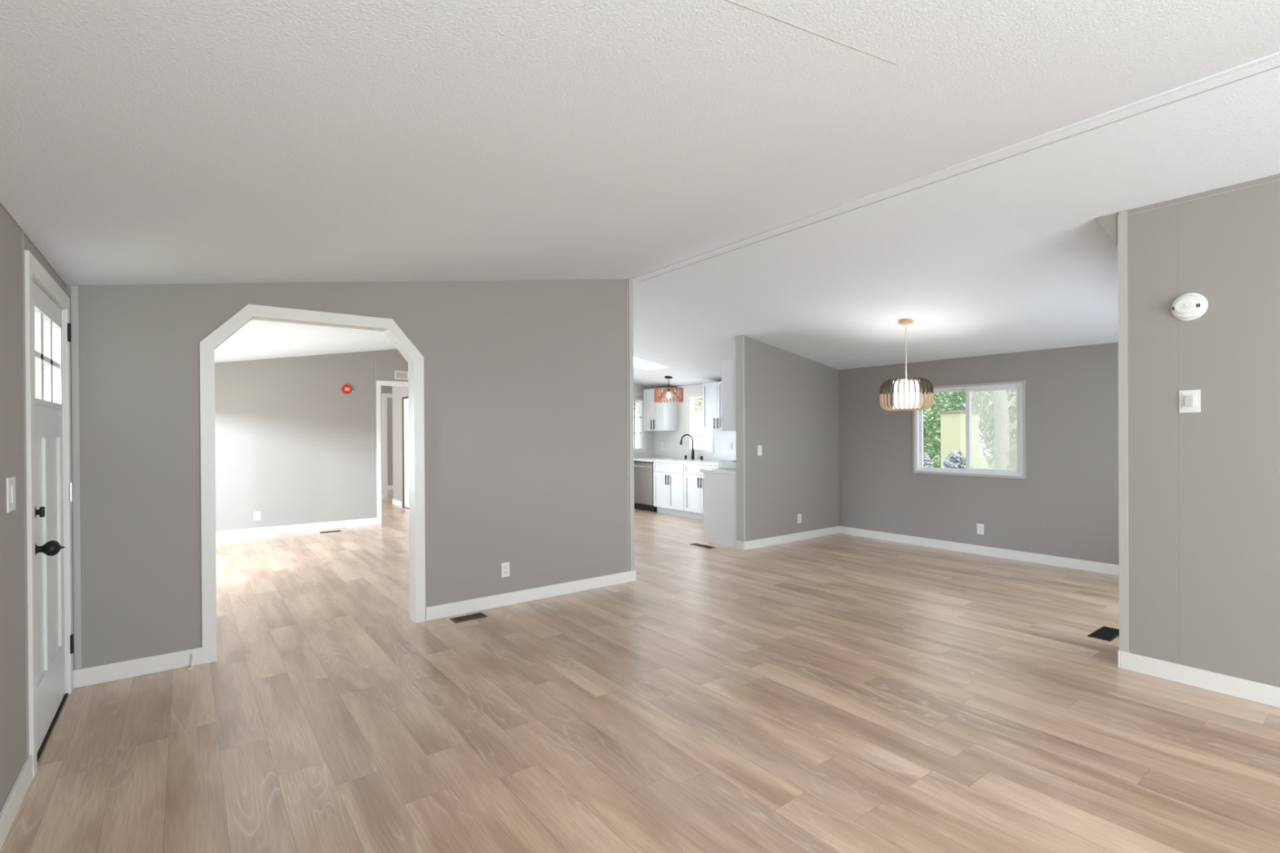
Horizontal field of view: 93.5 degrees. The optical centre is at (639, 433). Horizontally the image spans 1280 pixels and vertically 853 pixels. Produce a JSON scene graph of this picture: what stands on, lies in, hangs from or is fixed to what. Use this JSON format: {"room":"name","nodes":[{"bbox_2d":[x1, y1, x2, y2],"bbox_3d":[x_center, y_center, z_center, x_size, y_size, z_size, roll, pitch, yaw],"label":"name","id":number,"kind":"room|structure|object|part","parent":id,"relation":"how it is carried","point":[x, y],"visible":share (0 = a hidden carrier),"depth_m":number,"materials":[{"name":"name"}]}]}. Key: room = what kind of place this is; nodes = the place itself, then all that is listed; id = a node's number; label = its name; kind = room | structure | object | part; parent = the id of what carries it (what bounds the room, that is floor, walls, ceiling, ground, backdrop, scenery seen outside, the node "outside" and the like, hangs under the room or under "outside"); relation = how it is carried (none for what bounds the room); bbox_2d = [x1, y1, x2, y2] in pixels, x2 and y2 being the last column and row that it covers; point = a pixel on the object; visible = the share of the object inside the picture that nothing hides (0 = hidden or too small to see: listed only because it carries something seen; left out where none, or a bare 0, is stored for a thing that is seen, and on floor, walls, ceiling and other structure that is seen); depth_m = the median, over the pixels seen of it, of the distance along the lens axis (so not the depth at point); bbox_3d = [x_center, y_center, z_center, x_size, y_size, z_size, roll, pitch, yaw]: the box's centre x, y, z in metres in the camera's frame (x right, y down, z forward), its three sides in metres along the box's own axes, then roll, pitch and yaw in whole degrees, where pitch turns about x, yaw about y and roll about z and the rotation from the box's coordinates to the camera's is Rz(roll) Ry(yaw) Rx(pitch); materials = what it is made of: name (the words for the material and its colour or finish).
{"room":"empty living room","nodes":[
{"label":"empty living room","id":0,"kind":"room"},
{"bbox_2d":[0,204,66,811],"bbox_3d":[-4.619,0.293,5.158,0.110,2.280,20.200,0,0,-37],"label":"wall","id":1,"kind":"structure","parent":0,"point":[13,753],"depth_m":2.29,"materials":[{"name":"grey paint"}]},
{"bbox_2d":[6,476,15,512],"bbox_3d":[-2.365,0.228,2.268,0.010,0.128,0.118,0,0,-37],"label":"light switch","id":2,"kind":"object","parent":1,"relation":"attached to","point":[11,482],"visible":1,"depth_m":2.25,"materials":[{"name":"white plastic"}]},
{"bbox_2d":[0,755,32,851],"bbox_3d":[-0.498,1.373,-0.190,0.015,0.102,6.700,0,0,-37],"label":"baseboard","id":3,"kind":"structure","parent":1,"relation":"attached to","point":[11,806],"depth_m":2.25,"materials":[{"name":"white wood"}]},
{"bbox_2d":[0,201,66,757],"bbox_3d":[-0.848,0.243,0.252,0.005,2.158,7.824,0,0,-37],"label":"trim","id":4,"kind":"structure","parent":1,"relation":"attached to","point":[24,233],"depth_m":2.47,"materials":[{"name":"grey wood"}]},
{"bbox_2d":[24,249,74,778],"bbox_3d":[-2.863,0.337,2.914,0.210,2.185,1.092,0,0,-37],"label":"door","id":5,"kind":"structure","parent":1,"relation":"in","point":[49,486],"depth_m":2.90,"materials":[{"name":"painted wood"},{"name":"glass"},{"name":"metal"}]},
{"bbox_3d":[-2.866,-0.291,2.918,0.008,0.590,0.790,0,0,-37],"label":"lite frame","id":6,"kind":"part","parent":5,"relation":"part of","materials":[{"name":"white wood"}]},
{"bbox_3d":[-2.588,0.503,2.638,0.104,0.072,0.072,0,0,-37],"label":"knob","id":7,"kind":"part","parent":5,"relation":"part of","materials":[{"name":"black metal"}]},
{"bbox_2d":[214,349,408,531],"bbox_3d":[-4.907,-0.023,8.908,3.949,2.895,0.110,0,0,-37],"label":"wall","id":8,"kind":"structure","parent":0,"point":[292,447],"depth_m":8.77,"materials":[{"name":"grey paint"}]},
{"bbox_2d":[253,511,261,520],"bbox_3d":[-5.380,1.158,8.476,0.080,0.120,0.008,0,0,-37],"label":"wall outlet","id":9,"kind":"object","parent":8,"relation":"attached to","point":[257,515],"visible":1,"depth_m":8.47,"materials":[{"name":"white plastic"}]},
{"bbox_2d":[215,517,377,538],"bbox_3d":[-5.274,1.376,8.551,2.914,0.102,0.015,0,0,-37],"label":"baseboard","id":10,"kind":"structure","parent":8,"relation":"attached to","point":[337,524],"depth_m":8.73,"materials":[{"name":"white wood"}]},
{"bbox_2d":[342,384,356,394],"bbox_3d":[-4.425,-0.675,9.179,0.206,0.140,0.040,0,0,-37],"label":"fire alarm","id":11,"kind":"object","parent":8,"relation":"attached to","point":[346,388],"visible":1,"depth_m":9.15,"materials":[{"name":"red plastic"}]},
{"bbox_2d":[372,351,376,518],"bbox_3d":[-4.148,0.010,9.409,0.046,2.612,0.003,0,0,-37],"label":"trim","id":12,"kind":"structure","parent":8,"relation":"attached to","point":[375,351],"depth_m":9.40,"materials":[{"name":"grey paint"}]},
{"bbox_2d":[376,380,408,524],"bbox_3d":[-3.761,0.290,9.762,0.975,2.250,0.126,0,0,-37],"label":"trim","id":13,"kind":"structure","parent":8,"relation":"attached to","point":[379,383],"depth_m":9.44,"materials":[{"name":"white"}]},
{"bbox_2d":[395,370,408,379],"bbox_3d":[-3.745,-0.935,9.710,0.395,0.130,0.012,0,0,-37],"label":"air vent","id":14,"kind":"object","parent":8,"relation":"in","point":[398,375],"visible":0.63,"depth_m":9.65,"materials":[{"name":"white metal"}]},
{"bbox_2d":[66,279,630,670],"bbox_3d":[-1.672,-0.031,4.599,3.926,2.895,0.110,0,0,-37],"label":"wall","id":15,"kind":"structure","parent":0,"point":[525,381],"depth_m":4.62,"materials":[{"name":"grey paint"}]},
{"bbox_2d":[71,285,81,669],"bbox_3d":[-3.176,0.248,3.394,0.030,2.158,0.004,0,0,-37],"label":"trim","id":16,"kind":"structure","parent":15,"relation":"attached to","point":[74,290],"depth_m":3.39,"materials":[{"name":"grey"}]},
{"bbox_2d":[200,304,425,663],"bbox_3d":[-2.213,0.293,4.191,1.364,2.257,0.142,0,0,-37],"label":"trim","id":17,"kind":"structure","parent":15,"relation":"attached to","point":[415,359],"depth_m":4.02,"materials":[{"name":"white wood"}]},
{"bbox_2d":[72,569,635,688],"bbox_3d":[-1.651,1.366,4.604,3.948,0.102,0.125,0,0,-37],"label":"baseboard","id":18,"kind":"structure","parent":15,"relation":"attached to","point":[93,675],"depth_m":4.60,"materials":[{"name":"white wood"}]},
{"bbox_2d":[187,652,194,670],"bbox_3d":[-2.729,1.383,3.662,0.022,0.086,0.085,0,0,-26],"label":"door stop","id":19,"kind":"object","parent":18,"relation":"attached to","point":[192,654],"visible":1,"depth_m":3.67,"materials":[{"name":"white plastic"}]},
{"bbox_2d":[501,562,509,577],"bbox_3d":[-1.104,1.119,4.951,0.072,0.118,0.008,0,0,-37],"label":"wall outlet","id":20,"kind":"object","parent":15,"relation":"attached to","point":[505,566],"visible":1,"depth_m":4.95,"materials":[{"name":"white plastic"}]},
{"bbox_2d":[626,279,634,571],"bbox_3d":[-0.122,-0.029,5.762,0.074,2.867,0.120,0,0,-37],"label":"trim","id":21,"kind":"structure","parent":15,"relation":"attached to","point":[628,282],"depth_m":5.71,"materials":[{"name":"grey"}]},
{"bbox_2d":[381,386,392,493],"bbox_3d":[-6.354,-0.025,12.555,6.029,2.895,0.100,0,0,-37],"label":"wall","id":22,"kind":"structure","parent":0,"point":[384,389],"depth_m":13.07,"materials":[{"name":"grey paint"}]},
{"bbox_2d":[382,393,392,498],"bbox_3d":[-5.226,0.268,13.395,0.980,2.290,0.116,0,0,-37],"label":"trim","id":23,"kind":"structure","parent":22,"relation":"attached to","point":[384,420],"depth_m":13.09,"materials":[{"name":"white"}]},
{"bbox_2d":[386,397,392,485],"bbox_3d":[-7.679,-0.022,14.311,6.029,2.895,0.100,0,0,-37],"label":"wall","id":24,"kind":"structure","parent":0,"point":[389,401],"depth_m":15.26,"materials":[{"name":"grey paint"}]},
{"bbox_2d":[391,386,408,506],"bbox_3d":[-4.172,-0.014,11.146,0.100,2.855,2.578,0,0,-37],"label":"wall","id":25,"kind":"structure","parent":0,"point":[398,392],"depth_m":11.84,"materials":[{"name":"grey paint"}]},
{"bbox_2d":[382,485,402,506],"bbox_3d":[-6.672,1.374,12.385,4.894,0.102,6.269,0,0,-17],"label":"baseboard","id":26,"kind":"structure","parent":25,"relation":"attached to","point":[396,502],"depth_m":11.95,"materials":[{"name":"white wood"}]},
{"bbox_2d":[402,396,408,508],"bbox_3d":[-4.097,0.357,11.044,0.088,2.112,1.470,0,0,-37],"label":"door","id":27,"kind":"structure","parent":25,"relation":"in","point":[405,399],"depth_m":11.44,"materials":[{"name":"white"}]},
{"bbox_2d":[0,0,1279,388],"bbox_3d":[-1.461,-1.201,7.474,7.961,0.733,20.310,0,0,-37],"label":"ceiling","id":28,"kind":"structure","parent":0,"point":[142,141],"depth_m":2.44,"materials":[{"name":"white paint"}]},
{"bbox_2d":[633,357,653,364],"bbox_3d":[-0.162,-1.306,9.411,1.190,0.331,0.620,0,0,-37],"label":"window","id":29,"kind":"structure","parent":28,"relation":"attached to","point":[634,358],"depth_m":9.90,"materials":[{"name":"white glass"}]},
{"bbox_2d":[653,376,683,403],"bbox_3d":[0.491,-0.761,10.303,0.500,0.446,0.497,0,0,-37],"label":"pendant lamp","id":30,"kind":"object","parent":28,"relation":"hanging from","point":[666,390],"visible":1,"depth_m":10.24,"materials":[{"name":"brown wood"}]},
{"bbox_2d":[725,0,897,64],"bbox_3d":[-0.114,-1.032,1.278,2.429,0.382,0.003,0,0,-37],"label":"trim","id":31,"kind":"structure","parent":28,"relation":"attached to","point":[726,0],"depth_m":1.72,"materials":[{"name":"grey"}]},
{"bbox_2d":[880,318,933,410],"bbox_3d":[2.632,-0.680,5.958,0.486,0.900,0.484,0,0,-37],"label":"pendant lamp","id":32,"kind":"object","parent":28,"relation":"hanging from","point":[906,394],"visible":1,"depth_m":5.86,"materials":[{"name":"brown wood"}]},
{"bbox_3d":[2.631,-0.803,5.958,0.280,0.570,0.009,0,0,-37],"label":"cord","id":33,"kind":"part","parent":32,"relation":"part of","materials":[{"name":"beige plastic"}]},
{"bbox_2d":[893,380,919,408],"bbox_3d":[2.633,-0.380,5.959,0.244,0.275,0.244,0,0,-37],"label":"diffuser","id":34,"kind":"object","parent":32,"relation":"attached to","point":[906,382],"depth_m":5.85,"materials":[{"name":"white"}]},
{"bbox_2d":[631,51,1279,279],"bbox_3d":[2.275,-1.474,2.610,0.032,0.014,7.824,0,0,-37],"label":"trim","id":35,"kind":"structure","parent":28,"relation":"attached to","point":[1277,55],"depth_m":3.06,"materials":[{"name":"white paint"}]},
{"bbox_2d":[639,65,1279,282],"bbox_3d":[2.345,-1.462,2.663,0.007,0.004,7.824,0,0,-37],"label":"trim","id":36,"kind":"structure","parent":28,"relation":"attached to","point":[1279,65],"depth_m":3.13,"materials":[{"name":"grey"}]},
{"bbox_2d":[0,488,1279,852],"bbox_3d":[-1.444,1.467,7.481,7.961,0.120,20.310,0,0,-37],"label":"floor","id":37,"kind":"structure","parent":0,"point":[837,693],"depth_m":2.92,"materials":[{"name":"wood"}]},
{"bbox_2d":[320,529,341,533],"bbox_3d":[-4.478,1.419,8.719,0.270,0.005,0.120,0,0,-37],"label":"floor vent","id":38,"kind":"object","parent":37,"relation":"in","point":[339,530],"visible":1,"depth_m":8.71,"materials":[{"name":"brown metal"}]},
{"bbox_2d":[449,612,487,622],"bbox_3d":[-1.314,1.412,4.626,0.250,0.005,0.123,0,0,-37],"label":"floor vent","id":39,"kind":"object","parent":37,"relation":"in","point":[477,615],"visible":1,"depth_m":4.62,"materials":[{"name":"brown metal"}]},
{"bbox_2d":[634,460,656,511],"bbox_3d":[0.266,0.944,11.057,0.658,0.885,0.610,0,0,-37],"label":"dishwasher","id":40,"kind":"object","parent":37,"relation":"on","point":[643,470],"visible":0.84,"depth_m":10.85,"materials":[{"name":"grey metal"}]},
{"bbox_3d":[0.021,0.588,10.874,0.051,0.022,0.541,0,0,-37],"label":"handle","id":41,"kind":"part","parent":40,"relation":"part of","materials":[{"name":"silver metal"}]},
{"bbox_3d":[0.081,1.338,10.917,0.063,0.100,0.610,0,0,-37],"label":"kick panel","id":42,"kind":"part","parent":40,"relation":"part of","materials":[{"name":"black metal"}]},
{"bbox_2d":[653,462,687,516],"bbox_3d":[0.719,0.941,10.482,0.663,0.889,0.815,0,0,-37],"label":"base cabinet","id":43,"kind":"object","parent":37,"relation":"on","point":[668,477],"visible":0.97,"depth_m":10.29,"materials":[{"name":"white wood"}]},
{"bbox_3d":[0.366,0.976,10.470,0.019,0.607,0.402,0,0,-37],"label":"door","id":44,"kind":"part","parent":43,"relation":"part of","materials":[{"name":"white wood"}]},
{"bbox_3d":[0.486,0.586,10.307,0.019,0.153,0.807,0,0,-37],"label":"drawer","id":45,"kind":"part","parent":43,"relation":"part of","materials":[{"name":"white wood"}]},
{"bbox_3d":[0.610,0.975,10.146,0.019,0.607,0.402,0,0,-37],"label":"door","id":46,"kind":"part","parent":43,"relation":"part of","materials":[{"name":"white wood"}]},
{"bbox_2d":[684,463,718,519],"bbox_3d":[1.210,0.940,9.830,0.663,0.889,0.812,0,0,-37],"label":"base cabinet","id":47,"kind":"object","parent":37,"relation":"on","point":[693,478],"visible":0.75,"depth_m":9.79,"materials":[{"name":"white wood"}]},
{"bbox_3d":[0.858,0.975,9.817,0.019,0.607,0.400,0,0,-37],"label":"door","id":48,"kind":"part","parent":47,"relation":"part of","materials":[{"name":"white wood"}]},
{"bbox_3d":[0.978,0.585,9.655,0.019,0.153,0.804,0,0,-37],"label":"drawer","id":49,"kind":"part","parent":47,"relation":"part of","materials":[{"name":"white wood"}]},
{"bbox_3d":[1.101,0.974,9.495,0.019,0.607,0.400,0,0,-37],"label":"door","id":50,"kind":"part","parent":47,"relation":"part of","materials":[{"name":"white wood"}]},
{"bbox_2d":[689,542,715,548],"bbox_3d":[0.775,1.391,7.467,0.106,0.005,0.355,0,0,-37],"label":"floor vent","id":51,"kind":"object","parent":37,"relation":"in","point":[695,544],"visible":1,"depth_m":7.47,"materials":[{"name":"brown metal"}]},
{"bbox_2d":[703,472,736,548],"bbox_3d":[1.115,0.947,7.637,0.307,0.889,0.637,0,0,-37],"label":"base cabinet","id":52,"kind":"object","parent":37,"relation":"on","point":[719,490],"visible":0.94,"depth_m":7.53,"materials":[{"name":"white wood"}]},
{"bbox_2d":[699,468,736,475],"bbox_3d":[1.099,0.481,7.640,0.324,0.039,0.661,0,0,-37],"label":"countertop","id":53,"kind":"structure","parent":52,"relation":"on","point":[722,471],"depth_m":7.58,"materials":[{"name":"stone"}]},
{"bbox_2d":[718,460,736,469],"bbox_3d":[1.526,0.850,7.987,0.758,0.975,0.701,0,0,-37],"label":"stove","id":54,"kind":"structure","parent":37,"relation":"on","point":[722,464],"depth_m":7.87,"materials":[{"name":"white metal"}]},
{"bbox_2d":[1087,626,1119,641],"bbox_3d":[3.237,1.385,4.176,0.330,0.005,0.131,0,0,-37],"label":"floor vent","id":55,"kind":"object","parent":37,"relation":"in","point":[1107,633],"visible":0.89,"depth_m":4.17,"materials":[{"name":"black metal"}]},
{"bbox_3d":[1.952,0.938,8.873,0.630,0.889,1.603,0,0,-37],"label":"cabinet","id":56,"kind":"object","parent":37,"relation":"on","visible":0},
{"bbox_2d":[634,457,728,465],"bbox_3d":[1.214,0.474,9.837,0.628,0.039,4.029,0,0,-37],"label":"countertop","id":57,"kind":"structure","parent":56,"relation":"on","point":[708,462],"depth_m":10.32,"materials":[{"name":"stone"}]},
{"bbox_2d":[680,434,694,459],"bbox_3d":[0.834,0.232,10.569,0.270,0.444,0.086,0,0,18],"label":"kitchen faucet","id":58,"kind":"object","parent":57,"relation":"on","point":[681,442],"visible":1,"depth_m":10.54,"materials":[{"name":"black metal"}]},
{"bbox_3d":[0.826,0.122,10.567,0.219,0.225,0.023,0,0,8],"label":"spout","id":59,"kind":"part","parent":58,"relation":"part of","materials":[{"name":"black metal"}]},
{"bbox_2d":[633,383,653,457],"bbox_3d":[-1.260,-0.042,10.566,3.712,2.878,0.110,0,0,-37],"label":"wall","id":60,"kind":"structure","parent":0,"point":[637,388],"depth_m":11.54,"materials":[{"name":"white paint"}]},
{"bbox_2d":[633,392,645,452],"bbox_3d":[-0.329,-0.206,11.259,1.015,1.130,0.124,0,0,-37],"label":"window","id":61,"kind":"structure","parent":60,"relation":"in","point":[642,433],"depth_m":11.49,"materials":[{"name":"white plastic"}]},
{"bbox_2d":[744,335,839,541],"bbox_3d":[1.960,0.092,7.805,1.897,2.586,0.110,0,0,-37],"label":"wall partition","id":62,"kind":"structure","parent":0,"point":[791,400],"depth_m":7.69,"materials":[{"name":"grey paint"}]},
{"bbox_2d":[721,359,736,430],"bbox_3d":[1.208,-0.474,7.512,0.290,0.870,0.322,0,0,-37],"label":"upper cabinet","id":63,"kind":"object","parent":62,"relation":"attached to","point":[728,366],"visible":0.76,"depth_m":7.42,"materials":[{"name":"white wood"}]},
{"bbox_3d":[1.138,-0.473,7.604,0.286,0.864,0.019,0,0,-37],"label":"door","id":64,"kind":"part","parent":63,"relation":"part of","materials":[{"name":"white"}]},
{"bbox_2d":[735,335,745,542],"bbox_3d":[1.207,0.109,7.235,0.032,2.565,0.118,0,0,-37],"label":"trim","id":65,"kind":"structure","parent":62,"relation":"attached to","point":[740,340],"depth_m":7.21,"materials":[{"name":"grey paint"}]},
{"bbox_2d":[757,445,761,456],"bbox_3d":[1.463,0.208,7.355,0.074,0.128,0.010,0,0,-37],"label":"light switch","id":66,"kind":"object","parent":62,"relation":"attached to","point":[759,447],"visible":1,"depth_m":7.35,"materials":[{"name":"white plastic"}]},
{"bbox_2d":[736,525,839,550],"bbox_3d":[1.959,1.335,7.793,1.899,0.102,0.125,0,0,-37],"label":"baseboard","id":67,"kind":"structure","parent":62,"relation":"attached to","point":[765,542],"depth_m":7.63,"materials":[{"name":"white wood"}]},
{"bbox_2d":[797,514,801,523],"bbox_3d":[2.067,1.102,7.810,0.075,0.118,0.008,0,0,-37],"label":"wall outlet","id":68,"kind":"object","parent":62,"relation":"attached to","point":[799,516],"visible":1,"depth_m":7.81,"materials":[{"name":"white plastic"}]},
{"bbox_2d":[656,342,1119,564],"bbox_3d":[3.982,0.236,6.791,0.110,2.280,12.450,0,0,-37],"label":"wall","id":69,"kind":"structure","parent":0,"point":[1072,442],"depth_m":6.58,"materials":[{"name":"grey paint"}]},
{"bbox_2d":[643,387,677,431],"bbox_3d":[0.367,-0.440,11.183,0.363,0.780,0.595,0,0,-37],"label":"upper cabinet","id":70,"kind":"object","parent":69,"relation":"attached to","point":[658,416],"visible":0.91,"depth_m":11.02,"materials":[{"name":"white wood"}]},
{"bbox_3d":[0.165,-0.438,11.219,0.019,0.774,0.291,0,0,-37],"label":"door","id":71,"kind":"part","parent":70,"relation":"part of","materials":[{"name":"white wood"}]},
{"bbox_3d":[0.344,-0.438,10.981,0.019,0.774,0.296,0,0,-37],"label":"door","id":72,"kind":"part","parent":70,"relation":"part of","materials":[{"name":"white wood"}]},
{"bbox_2d":[653,383,736,461],"bbox_3d":[1.465,-0.208,10.027,0.008,1.319,4.029,0,0,-37],"label":"backsplash","id":73,"kind":"structure","parent":69,"relation":"attached to","point":[722,439],"depth_m":10.89,"materials":[{"name":"white tile"}]},
{"bbox_2d":[728,442,732,449],"bbox_3d":[1.499,0.207,9.972,0.010,0.120,0.080,0,0,-37],"label":"switch","id":74,"kind":"object","parent":73,"relation":"attached to","point":[730,443],"visible":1,"depth_m":9.97,"materials":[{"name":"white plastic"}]},
{"bbox_2d":[686,392,714,453],"bbox_3d":[1.096,-0.185,10.602,0.124,1.065,0.690,0,0,-37],"label":"window","id":75,"kind":"structure","parent":69,"relation":"in","point":[690,397],"depth_m":10.80,"materials":[{"name":"white plastic"}]},
{"bbox_2d":[702,381,721,430],"bbox_3d":[1.371,-0.447,9.851,0.363,0.790,0.720,0,0,-37],"label":"upper cabinet","id":76,"kind":"object","parent":69,"relation":"attached to","point":[711,392],"visible":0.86,"depth_m":9.88,"materials":[{"name":"white wood"}]},
{"bbox_3d":[1.366,-0.445,9.626,0.019,0.784,0.361,0,0,-37],"label":"door","id":77,"kind":"part","parent":76,"relation":"part of","materials":[{"name":"white wood"}]},
{"bbox_2d":[912,380,1026,479],"bbox_3d":[3.809,-0.041,7.008,0.122,1.059,1.255,0,0,-37],"label":"window","id":78,"kind":"structure","parent":69,"relation":"in","point":[917,415],"depth_m":6.97,"materials":[{"name":"white plastic"}]},
{"bbox_3d":[3.663,-0.041,7.237,0.030,0.969,0.607,0,0,-37],"label":"sash","id":79,"kind":"part","parent":78,"relation":"part of","materials":[{"name":"clear glass"}]},
{"bbox_3d":[3.968,-0.041,6.774,0.030,0.969,0.582,0,0,-37],"label":"sash","id":80,"kind":"part","parent":78,"relation":"part of","materials":[{"name":"white plastic"}]},
{"bbox_2d":[839,525,1119,575],"bbox_3d":[3.919,1.325,6.784,0.015,0.102,3.876,0,0,-37],"label":"baseboard","id":81,"kind":"structure","parent":69,"relation":"attached to","point":[1089,566],"depth_m":6.75,"materials":[{"name":"white wood"}]},
{"bbox_2d":[977,523,983,534],"bbox_3d":[3.870,1.087,6.852,0.008,0.118,0.075,0,0,-37],"label":"wall outlet","id":82,"kind":"object","parent":69,"relation":"attached to","point":[980,526],"visible":1,"depth_m":6.84,"materials":[{"name":"white plastic"}]},
{"bbox_2d":[1042,355,1044,554],"bbox_3d":[4.248,0.225,6.347,0.001,2.098,0.004,0,0,-37],"label":"trim","id":83,"kind":"structure","parent":69,"relation":"attached to","point":[1042,355],"depth_m":6.35,"materials":[{"name":"grey"}]},
{"bbox_2d":[1094,173,1279,687],"bbox_3d":[4.165,0.025,1.931,0.110,2.728,4.469,0,0,-37],"label":"wall","id":84,"kind":"structure","parent":0,"point":[1224,557],"depth_m":3.27,"materials":[{"name":"grey paint"}]},
{"bbox_2d":[1117,210,1128,652],"bbox_3d":[2.904,-0.012,3.599,0.116,2.603,0.044,0,0,-37],"label":"trim","id":85,"kind":"structure","parent":84,"relation":"attached to","point":[1122,217],"depth_m":3.56,"materials":[{"name":"grey"}]},
{"bbox_2d":[1177,204,1180,664],"bbox_3d":[3.013,0.007,3.367,0.001,2.566,0.002,0,0,-37],"label":"trim","id":86,"kind":"structure","parent":84,"relation":"attached to","point":[1178,205],"depth_m":3.37,"materials":[{"name":"grey paint"}]},
{"bbox_2d":[1171,293,1208,320],"bbox_3d":[3.016,-0.700,3.313,0.052,0.152,0.152,0,0,-37],"label":"smoke detector","id":87,"kind":"object","parent":84,"relation":"attached to","point":[1188,306],"visible":1,"depth_m":3.30,"materials":[{"name":"white plastic"}]},
{"bbox_2d":[1178,389,1200,413],"bbox_3d":[3.028,-0.178,3.322,0.028,0.124,0.088,0,0,-37],"label":"thermostat","id":88,"kind":"object","parent":84,"relation":"attached to","point":[1189,401],"visible":1,"depth_m":3.32,"materials":[{"name":"white plastic"}]},
{"bbox_3d":[3.026,-0.178,3.320,0.022,0.104,0.060,0,0,-37],"label":"frame","id":89,"kind":"part","parent":88,"relation":"part of","materials":[{"name":"white plastic"}]},
{"bbox_2d":[1117,649,1279,707],"bbox_3d":[4.202,1.338,1.884,0.125,0.102,4.353,0,0,-37],"label":"baseboard","id":90,"kind":"structure","parent":84,"relation":"attached to","point":[1259,692],"depth_m":3.29,"materials":[{"name":"white wood"}]},
{"bbox_2d":[1127,178,1279,215],"bbox_3d":[4.162,-1.289,1.827,0.003,0.004,4.301,0,0,-37],"label":"trim","id":91,"kind":"structure","parent":84,"relation":"attached to","point":[1279,179],"depth_m":3.27,"materials":[{"name":"grey paint"}]},
{"label":"outside","id":92,"kind":"structure","parent":0,"visible":0},
{"bbox_2d":[932,457,1014,470],"bbox_3d":[4.862,1.894,19.318,59.000,0.120,65.000,0,0,-37],"label":"ground","id":93,"kind":"structure","parent":92,"point":[983,464],"depth_m":34.53,"materials":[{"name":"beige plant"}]},
{"bbox_2d":[633,397,710,435],"bbox_3d":[1.041,-1.212,22.336,4.419,6.126,4.426,0,0,33],"label":"tree","id":94,"kind":"object","parent":93,"relation":"on","point":[697,399],"visible":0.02,"depth_m":22.21,"materials":[{"name":"green plant"}]},
{"bbox_2d":[923,451,933,467],"bbox_3d":[5.101,1.107,11.021,0.737,1.705,0.654,0,0,-37],"label":"shrub","id":95,"kind":"object","parent":93,"relation":"on","point":[926,460],"visible":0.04,"depth_m":10.89,"materials":[{"name":"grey plant"}]},
{"bbox_2d":[923,391,978,467],"bbox_3d":[7.763,-1.028,16.754,2.941,5.709,2.984,0,0,21],"label":"tree","id":96,"kind":"object","parent":93,"relation":"on","point":[935,447],"visible":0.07,"depth_m":15.98,"materials":[{"name":"green plant"}]},
{"bbox_2d":[940,449,973,468],"bbox_3d":[5.476,1.110,10.429,0.729,1.670,0.668,0,0,-37],"label":"shrub","id":97,"kind":"object","parent":93,"relation":"on","point":[953,460],"visible":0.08,"depth_m":10.34,"materials":[{"name":"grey plant"}]},
{"bbox_2d":[937,409,982,468],"bbox_3d":[6.641,0.673,12.502,0.950,2.340,0.470,0,0,-37],"label":"garden shed","id":98,"kind":"object","parent":93,"relation":"on","point":[953,423],"visible":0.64,"depth_m":12.28,"materials":[{"name":"beige paint"}]},
{"bbox_2d":[971,389,1017,470],"bbox_3d":[9.536,-1.136,14.413,2.916,5.918,2.973,0,0,34],"label":"tree","id":99,"kind":"object","parent":93,"relation":"on","point":[1013,419],"visible":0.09,"depth_m":14.66,"materials":[{"name":"green plant"}]},
{"bbox_2d":[993,390,1017,470],"bbox_3d":[6.360,-0.910,10.649,1.571,5.526,1.532,0,0,-37],"label":"tree","id":100,"kind":"object","parent":93,"relation":"on","point":[1002,451],"visible":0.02,"depth_m":10.58,"materials":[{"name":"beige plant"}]}
]}

